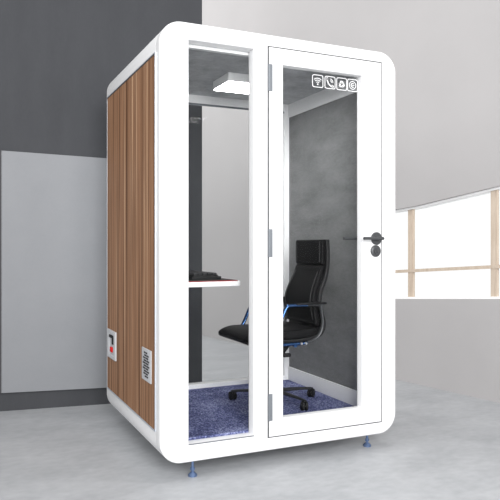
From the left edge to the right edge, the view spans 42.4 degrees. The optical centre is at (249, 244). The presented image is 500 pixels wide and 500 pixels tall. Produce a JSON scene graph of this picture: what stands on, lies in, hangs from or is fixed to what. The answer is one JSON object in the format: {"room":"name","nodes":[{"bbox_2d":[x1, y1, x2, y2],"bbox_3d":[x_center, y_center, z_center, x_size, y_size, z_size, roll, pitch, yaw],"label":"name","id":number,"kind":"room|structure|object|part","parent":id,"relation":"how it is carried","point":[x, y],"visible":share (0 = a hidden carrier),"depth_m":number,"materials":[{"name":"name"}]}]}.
{"room":"office","nodes":[
{"label":"office","id":0,"kind":"room"},
{"bbox_2d":[0,0,201,410],"bbox_3d":[-3.941,-0.648,3.874,7.429,3.600,0.160,0,0,-17],"label":"wall","id":1,"kind":"structure","parent":0,"point":[59,59],"depth_m":4.61,"materials":[{"name":"grey paint"}]},
{"bbox_2d":[0,150,106,392],"bbox_3d":[-1.226,0.191,4.599,1.052,1.687,0.024,0,0,-17],"label":"wall panel","id":2,"kind":"object","parent":1,"relation":"attached to","point":[53,207],"visible":0.68,"depth_m":4.54,"materials":[{"name":"grey paint"}]},
{"bbox_2d":[0,336,499,499],"bbox_3d":[-2.550,1.212,4.528,10.550,0.120,17.350,0,0,-25],"label":"floor","id":3,"kind":"structure","parent":0,"point":[439,444],"depth_m":3.44,"materials":[{"name":"concrete"}]},
{"bbox_2d":[107,22,394,476],"bbox_3d":[-0.044,0.028,3.916,1.420,2.249,1.238,0,0,-25],"label":"booth","id":4,"kind":"object","parent":3,"relation":"on","point":[322,116],"visible":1,"depth_m":3.57,"materials":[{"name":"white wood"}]},
{"bbox_3d":[-0.861,0.620,4.013,0.012,0.176,0.227,0,0,-25],"label":"socket panel","id":5,"kind":"part","parent":4,"relation":"part of","materials":[{"name":"grey plastic"}]},
{"bbox_3d":[-0.783,-0.013,3.861,0.006,1.853,0.630,0,0,-25],"label":"panel","id":6,"kind":"part","parent":4,"relation":"part of","materials":[{"name":"brown wood"}]},
{"bbox_3d":[-0.692,-0.015,3.663,0.007,1.873,1.085,0,0,-25],"label":"trim","id":7,"kind":"part","parent":4,"relation":"part of","materials":[{"name":"metal"}]},
{"bbox_3d":[-0.559,-0.013,3.376,0.006,1.853,0.433,0,0,-25],"label":"panel","id":8,"kind":"part","parent":4,"relation":"part of","materials":[{"name":"brown wood"}]},
{"bbox_3d":[-0.529,0.615,3.301,0.006,0.166,0.170,0,0,-25],"label":"vent plate","id":9,"kind":"part","parent":4,"relation":"part of","materials":[{"name":"grey plastic"}]},
{"bbox_2d":[188,281,239,287],"bbox_3d":[-0.425,0.216,3.864,0.481,0.029,0.760,0,0,-25],"label":"shelf","id":10,"kind":"object","parent":4,"relation":"attached to","point":[218,283],"visible":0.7,"depth_m":3.55,"materials":[{"name":"white laminate"}]},
{"bbox_2d":[188,278,237,281],"bbox_3d":[-0.400,0.200,3.857,0.412,0.004,0.715,0,0,-25],"label":"desk mat","id":11,"kind":"object","parent":10,"relation":"on","point":[221,279],"visible":0.28,"depth_m":3.58,"materials":[{"name":"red fabric"}]},
{"bbox_2d":[188,270,220,279],"bbox_3d":[-0.344,0.179,3.890,0.184,0.038,0.460,0,0,-25],"label":"keyboard","id":12,"kind":"object","parent":11,"relation":"on","point":[192,274],"visible":0.63,"depth_m":3.69,"materials":[{"name":"black plastic"}]},
{"bbox_2d":[213,72,248,93],"bbox_3d":[-0.049,-0.986,3.945,0.290,0.054,0.252,0,0,-25],"label":"ceiling light","id":13,"kind":"object","parent":4,"relation":"attached to","point":[229,82],"visible":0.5,"depth_m":3.86,"materials":[{"name":"white plastic"}]},
{"bbox_2d":[214,81,248,93],"bbox_3d":[-0.049,-0.964,3.945,0.278,0.010,0.240,0,0,-25],"label":"diffuser","id":14,"kind":"object","parent":13,"relation":"attached to","point":[226,86],"depth_m":3.92,"materials":[{"name":"white plastic"}]},
{"bbox_3d":[-0.284,-0.017,4.430,1.242,2.018,0.070,0,0,-25],"label":"frame","id":15,"kind":"part","parent":4,"relation":"part of","materials":[{"name":"white metal"}]},
{"bbox_2d":[218,239,329,410],"bbox_3d":[0.156,0.469,3.989,0.599,1.006,0.574,0,0,-25],"label":"office chair","id":16,"kind":"object","parent":4,"relation":"on","point":[302,299],"visible":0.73,"depth_m":3.97,"materials":[{"name":"black leather"}]},
{"bbox_3d":[0.001,0.906,4.018,0.241,0.032,0.035,0,0,9],"label":"leg","id":17,"kind":"part","parent":16,"relation":"part of","materials":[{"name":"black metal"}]},
{"bbox_3d":[0.030,0.469,4.192,0.250,0.249,0.028,0,0,-25],"label":"armrest","id":18,"kind":"part","parent":16,"relation":"part of","materials":[{"name":"blue metal"}]},
{"bbox_3d":[0.104,0.531,3.971,0.489,0.062,0.408,0,0,-25],"label":"seat","id":19,"kind":"part","parent":16,"relation":"part of","materials":[{"name":"black leather"}]},
{"bbox_3d":[0.252,0.906,3.873,0.035,0.032,0.241,0,0,-39],"label":"leg","id":20,"kind":"part","parent":16,"relation":"part of","materials":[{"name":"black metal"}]},
{"bbox_3d":[0.225,0.469,3.771,0.250,0.249,0.028,0,0,-25],"label":"armrest","id":21,"kind":"part","parent":16,"relation":"part of","materials":[{"name":"blue metal"}]},
{"bbox_3d":[0.293,0.906,4.061,0.241,0.032,0.037,0,0,-25],"label":"leg","id":22,"kind":"part","parent":16,"relation":"part of","materials":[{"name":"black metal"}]},
{"bbox_2d":[284,265,323,325],"bbox_3d":[0.346,0.310,4.083,0.102,0.362,0.368,0,0,-25],"label":"backrest","id":23,"kind":"object","parent":16,"relation":"on","point":[306,284],"depth_m":4.03,"materials":[{"name":"black leather"}]},
{"bbox_3d":[0.494,0.924,4.187,0.011,0.096,1.023,0,0,-25],"label":"skirting","id":24,"kind":"part","parent":4,"relation":"part of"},
{"bbox_3d":[0.494,-0.967,4.187,0.011,0.095,1.023,0,0,-25],"label":"cornice","id":25,"kind":"part","parent":4,"relation":"part of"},
{"bbox_3d":[0.412,-0.016,3.529,0.710,2.034,0.051,0,0,-25],"label":"door","id":26,"kind":"part","parent":4,"relation":"part of","materials":[{"name":"white metal"}]},
{"bbox_3d":[0.626,-0.037,3.684,0.192,0.072,0.050,0,0,-25],"label":"door handle","id":27,"kind":"part","parent":4,"relation":"part of","materials":[{"name":"grey metal"}]},
{"bbox_3d":[0.689,-0.037,3.601,0.148,0.072,0.050,0,0,-25],"label":"door handle","id":28,"kind":"part","parent":4,"relation":"part of","materials":[{"name":"grey metal"}]},
{"bbox_2d":[202,0,499,402],"bbox_3d":[0.310,-1.248,7.021,0.180,4.800,15.200,0,0,-35],"label":"wall","id":29,"kind":"structure","parent":0,"point":[444,55],"depth_m":5.31,"materials":[{"name":"grey paint"}]},
{"bbox_2d":[395,187,499,298],"bbox_3d":[1.841,-0.051,4.798,0.090,1.064,2.400,0,0,-35],"label":"window","id":30,"kind":"structure","parent":29,"relation":"in","point":[494,266],"depth_m":5.03,"materials":[{"name":"brown wood"}]}
]}

